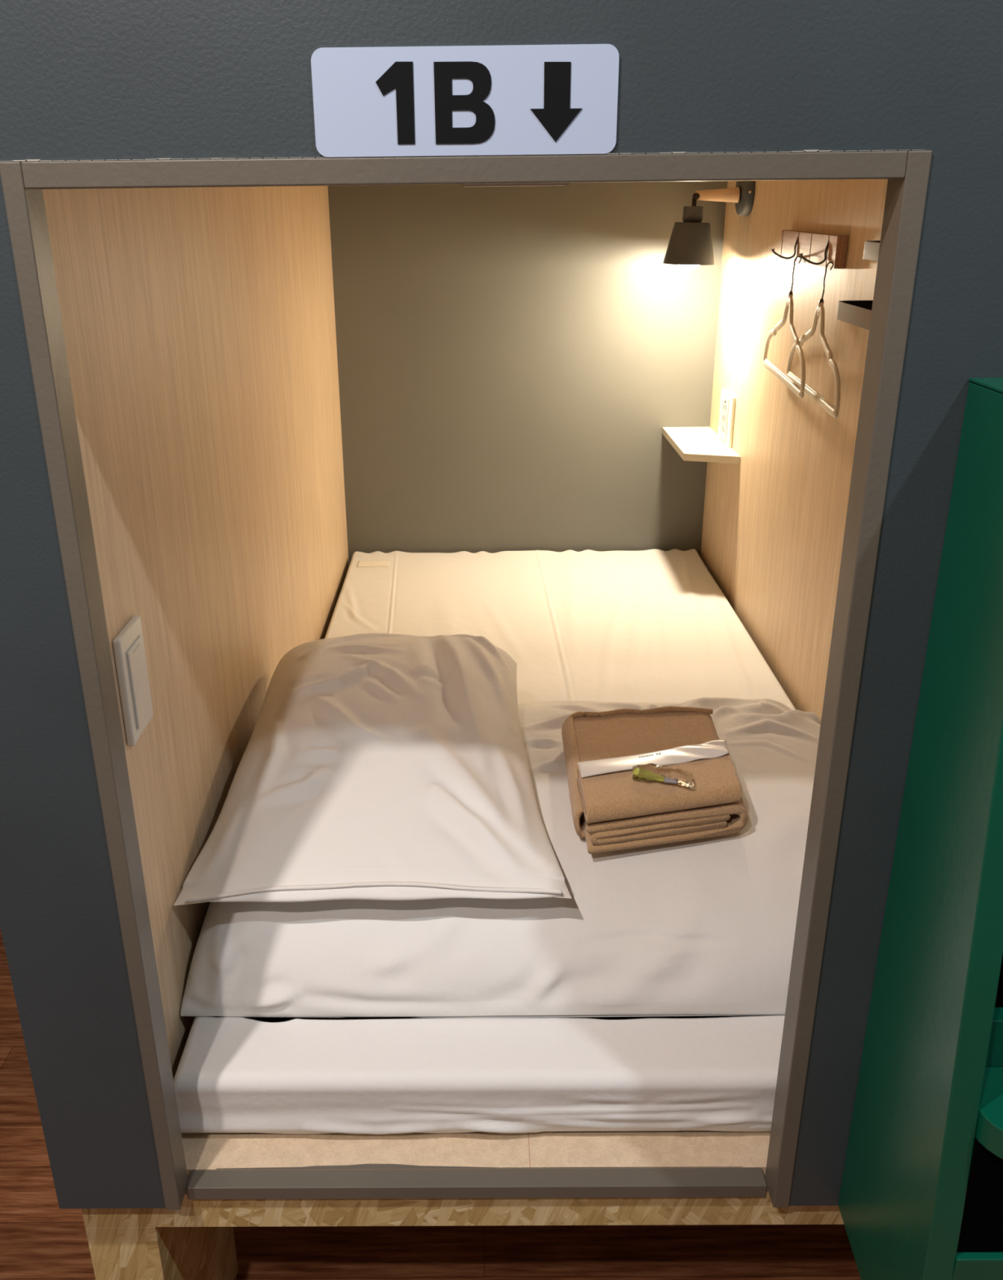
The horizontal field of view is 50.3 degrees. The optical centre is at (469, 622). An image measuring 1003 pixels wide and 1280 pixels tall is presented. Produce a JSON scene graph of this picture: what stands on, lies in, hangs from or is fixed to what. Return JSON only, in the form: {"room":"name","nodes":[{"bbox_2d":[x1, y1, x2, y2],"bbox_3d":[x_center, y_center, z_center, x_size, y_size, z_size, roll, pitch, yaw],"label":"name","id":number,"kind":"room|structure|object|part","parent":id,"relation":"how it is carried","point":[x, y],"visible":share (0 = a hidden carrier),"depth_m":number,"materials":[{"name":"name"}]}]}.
{"room":"dormitory","nodes":[
{"label":"dormitory","id":0,"kind":"room"},
{"bbox_2d":[42,186,349,1079],"bbox_3d":[-0.367,-0.310,1.891,0.030,1.209,1.996,0,22,0],"label":"wall","id":1,"kind":"structure","parent":0,"point":[198,324],"depth_m":1.39,"materials":[{"name":"brown wood"}]},
{"bbox_2d":[0,161,188,1209],"bbox_3d":[-0.327,0.145,0.978,0.016,1.041,0.036,0,22,0],"label":"trim","id":2,"kind":"structure","parent":1,"relation":"attached to","point":[25,211],"depth_m":0.91,"materials":[{"name":"beige paint"}]},
{"bbox_2d":[112,614,153,746],"bbox_3d":[-0.349,0.060,1.115,0.011,0.119,0.072,0,22,0],"label":"light switch","id":3,"kind":"object","parent":1,"relation":"attached to","point":[128,646],"visible":1,"depth_m":1.10,"materials":[{"name":"white plastic"}]},
{"bbox_2d":[0,928,861,1279],"bbox_3d":[0.123,0.923,1.805,6.200,0.050,7.400,0,22,0],"label":"floor","id":4,"kind":"structure","parent":0,"point":[40,1240],"depth_m":1.65,"materials":[{"name":"brown wood"}]},
{"bbox_2d":[81,1130,844,1279],"bbox_3d":[0.471,0.473,2.195,1.802,0.490,2.000,0,22,0],"label":"platform","id":5,"kind":"object","parent":4,"relation":"on","point":[196,1241],"visible":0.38,"depth_m":1.21,"materials":[{"name":"brown wood"}]},
{"bbox_3d":[-0.393,0.831,1.411,0.080,0.421,0.270,0,22,0],"label":"leg","id":6,"kind":"part","parent":5,"relation":"part of","materials":[{"name":"beige wood"}]},
{"bbox_2d":[173,548,795,1134],"bbox_3d":[0.149,0.197,2.101,0.964,0.104,1.931,0,22,0],"label":"mattress","id":7,"kind":"object","parent":5,"relation":"on","point":[650,625],"visible":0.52,"depth_m":1.25,"materials":[{"name":"white fabric"}]},
{"bbox_2d":[180,697,821,1022],"bbox_3d":[0.136,0.265,1.600,0.969,0.147,0.778,0,22,0],"label":"duvet","id":8,"kind":"object","parent":7,"relation":"on","point":[703,927],"visible":0.41,"depth_m":1.29,"materials":[{"name":"white fabric"}]},
{"bbox_2d":[173,632,572,906],"bbox_3d":[-0.119,0.151,1.542,0.481,0.120,0.674,0,22,0],"label":"pillow","id":9,"kind":"object","parent":8,"relation":"on","point":[372,766],"visible":1,"depth_m":1.40,"materials":[{"name":"white fabric"}]},
{"bbox_2d":[561,706,748,853],"bbox_3d":[0.252,0.210,1.487,0.238,0.053,0.336,0,22,0],"label":"bath towel","id":10,"kind":"object","parent":8,"relation":"on","point":[622,732],"visible":0.65,"depth_m":1.50,"materials":[{"name":"brown fabric"}]},
{"bbox_2d":[577,752,742,823],"bbox_3d":[0.249,0.209,1.399,0.243,0.026,0.124,-6,22,-12],"label":"hand towel","id":11,"kind":"object","parent":10,"relation":"on","point":[611,796],"visible":0.59,"depth_m":1.36,"materials":[{"name":"brown fabric"}]},
{"bbox_2d":[577,739,728,777],"bbox_3d":[0.249,0.181,1.425,0.226,0.007,0.038,-7,22,-15],"label":"sachet","id":12,"kind":"object","parent":11,"relation":"on","point":[715,748],"visible":0.96,"depth_m":1.42,"materials":[{"name":"white"}]},
{"bbox_2d":[632,763,694,788],"bbox_3d":[0.249,0.195,1.374,0.084,0.018,0.038,6,22,15],"label":"pouch","id":13,"kind":"object","parent":11,"relation":"on","point":[650,771],"visible":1,"depth_m":1.36,"materials":[{"name":"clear plastic"}]},
{"bbox_2d":[838,377,1002,1279],"bbox_3d":[0.713,0.267,0.888,0.647,0.902,0.215,0,22,0],"label":"locker","id":14,"kind":"object","parent":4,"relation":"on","point":[921,1197],"visible":1,"depth_m":0.89,"materials":[{"name":"metal"}]},
{"bbox_3d":[0.715,0.389,0.929,0.594,0.028,0.200,0,22,0],"label":"shelf","id":15,"kind":"part","parent":14,"relation":"part of","materials":[{"name":"green metal"}]},
{"bbox_2d":[0,0,1002,1208],"bbox_3d":[1.369,-0.344,0.777,3.650,2.061,0.034,0,22,0],"label":"wall","id":16,"kind":"structure","parent":0,"point":[96,80],"depth_m":0.80,"materials":[{"name":"paint"}]},
{"bbox_2d":[0,149,925,161],"bbox_3d":[-0.007,-0.336,0.767,0.666,0.001,0.002,0,22,0],"label":"trim","id":17,"kind":"structure","parent":16,"relation":"attached to","point":[813,150],"depth_m":0.77,"materials":[{"name":"grey"}]},
{"bbox_2d":[21,150,908,189],"bbox_3d":[-0.005,-0.333,0.787,0.639,0.018,0.036,0,22,0],"label":"trim","id":18,"kind":"structure","parent":16,"relation":"attached to","point":[840,165],"depth_m":0.77,"materials":[{"name":"beige paint"}]},
{"bbox_2d":[311,44,619,157],"bbox_3d":[-0.003,-0.368,0.754,0.215,0.070,0.003,0,22,0],"label":"room sign","id":19,"kind":"object","parent":16,"relation":"attached to","point":[503,100],"visible":1,"depth_m":0.75,"materials":[{"name":"white plastic"}]},
{"bbox_2d":[186,1168,767,1199],"bbox_3d":[0.007,0.624,1.186,0.639,0.018,0.024,0,22,0],"label":"trim","id":20,"kind":"structure","parent":16,"relation":"attached to","point":[583,1182],"depth_m":1.18,"materials":[{"name":"beige paint"}]},
{"bbox_2d":[463,182,567,186],"bbox_3d":[0.140,-0.413,0.782,0.926,0.171,0.013,0,22,0],"label":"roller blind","id":21,"kind":"object","parent":16,"relation":"attached to","point":[548,184],"visible":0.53,"depth_m":0.81,"materials":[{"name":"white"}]},
{"bbox_2d":[764,150,933,1207],"bbox_3d":[0.329,0.139,0.973,0.017,1.041,0.036,0,22,0],"label":"trim","id":22,"kind":"structure","parent":16,"relation":"attached to","point":[905,197],"depth_m":0.91,"materials":[{"name":"beige paint"}]},
{"bbox_2d":[328,181,728,566],"bbox_3d":[0.147,-0.684,2.818,0.990,1.209,0.030,0,22,0],"label":"wall","id":23,"kind":"structure","parent":0,"point":[514,362],"depth_m":2.80,"materials":[{"name":"grey paint"}]},
{"bbox_2d":[700,178,888,719],"bbox_3d":[0.653,-0.319,1.883,0.030,1.209,1.996,0,22,0],"label":"wall","id":24,"kind":"structure","parent":0,"point":[774,523],"depth_m":2.15,"materials":[{"name":"brown wood"}]},
{"bbox_2d":[662,426,740,463],"bbox_3d":[0.580,-0.448,2.700,0.127,0.022,0.358,0,22,0],"label":"corner shelf","id":25,"kind":"object","parent":24,"relation":"attached to","point":[704,444],"visible":0.98,"depth_m":2.65,"materials":[{"name":"beige laminate"}]},
{"bbox_2d":[663,180,755,270],"bbox_3d":[0.543,-0.922,2.448,0.188,0.219,0.119,0,22,0],"label":"wall lamp","id":26,"kind":"object","parent":24,"relation":"attached to","point":[690,246],"visible":0.95,"depth_m":2.42,"materials":[{"name":"grey metal"}]},
{"bbox_3d":[0.509,-0.876,2.467,0.119,0.093,0.119,0,22,0],"label":"lamp shade","id":27,"kind":"part","parent":26,"relation":"part of","materials":[{"name":"grey metal"}]},
{"bbox_2d":[682,206,703,222],"bbox_3d":[0.511,-0.934,2.444,0.046,0.036,0.046,0,22,0],"label":"socket","id":28,"kind":"object","parent":26,"relation":"attached to","point":[691,214],"depth_m":2.43,"materials":[{"name":"grey metal"}]},
{"bbox_3d":[0.514,-0.969,2.427,0.015,0.015,0.018,0,22,0],"label":"joint knob","id":29,"kind":"part","parent":26,"relation":"part of","materials":[{"name":"grey metal"}]},
{"bbox_3d":[0.563,-0.972,2.429,0.102,0.033,0.033,0,22,0],"label":"arm","id":30,"kind":"part","parent":26,"relation":"part of","materials":[{"name":"brown wood"}]},
{"bbox_3d":[0.625,-0.978,2.426,0.022,0.102,0.102,0,22,0],"label":"wall plate","id":31,"kind":"part","parent":26,"relation":"part of","materials":[{"name":"grey metal"}]},
{"bbox_2d":[718,388,736,448],"bbox_3d":[0.637,-0.507,2.651,0.011,0.125,0.128,0,22,0],"label":"wall outlet","id":32,"kind":"object","parent":24,"relation":"attached to","point":[727,406],"visible":1,"depth_m":2.62,"materials":[{"name":"white plastic"}]},
{"bbox_2d":[771,230,848,268],"bbox_3d":[0.602,-0.686,1.956,0.065,0.052,0.352,0,22,0],"label":"hook rack","id":33,"kind":"object","parent":24,"relation":"attached to","point":[820,249],"visible":0.98,"depth_m":1.90,"materials":[{"name":"brown wood"}]},
{"bbox_3d":[0.620,-0.749,2.115,0.006,0.052,0.011,0,22,0],"label":"panel","id":34,"kind":"part","parent":33,"relation":"part of","materials":[{"name":"brown wood"}]},
{"bbox_2d":[763,255,805,399],"bbox_3d":[0.600,-0.562,1.987,0.026,0.225,0.408,1,22,5],"label":"clothes hanger","id":35,"kind":"object","parent":33,"relation":"hanging from","point":[799,391],"visible":1,"depth_m":1.97,"materials":[{"name":"beige plastic"}]},
{"bbox_3d":[0.619,-0.726,2.056,0.006,0.052,0.107,0,22,0],"label":"panel","id":36,"kind":"part","parent":33,"relation":"part of","materials":[{"name":"brown wood"}]},
{"bbox_3d":[0.619,-0.690,1.966,0.006,0.052,0.078,0,22,0],"label":"panel","id":37,"kind":"part","parent":33,"relation":"part of","materials":[{"name":"brown wood"}]},
{"bbox_2d":[786,261,840,418],"bbox_3d":[0.597,-0.493,1.810,0.027,0.223,0.408,1,22,5],"label":"clothes hanger","id":38,"kind":"object","parent":33,"relation":"hanging from","point":[833,411],"visible":0.91,"depth_m":1.78,"materials":[{"name":"beige plastic"}]},
{"bbox_3d":[0.619,-0.657,1.882,0.006,0.052,0.096,0,22,0],"label":"panel","id":39,"kind":"part","parent":33,"relation":"part of","materials":[{"name":"brown wood"}]},
{"bbox_3d":[0.618,-0.629,1.813,0.006,0.052,0.044,0,22,0],"label":"panel","id":40,"kind":"part","parent":33,"relation":"part of","materials":[{"name":"brown wood"}]},
{"bbox_2d":[836,300,873,329],"bbox_3d":[0.566,-0.377,1.332,0.132,0.024,0.283,0,22,0],"label":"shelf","id":41,"kind":"object","parent":24,"relation":"attached to","point":[856,313],"visible":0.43,"depth_m":1.40,"materials":[{"name":"grey wood"}]},
{"bbox_2d":[862,240,880,261],"bbox_3d":[0.568,-0.437,1.265,0.127,0.022,0.242,0,22,0],"label":"tray","id":42,"kind":"object","parent":24,"relation":"attached to","point":[871,252],"visible":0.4,"depth_m":1.34,"materials":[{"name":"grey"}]}
]}

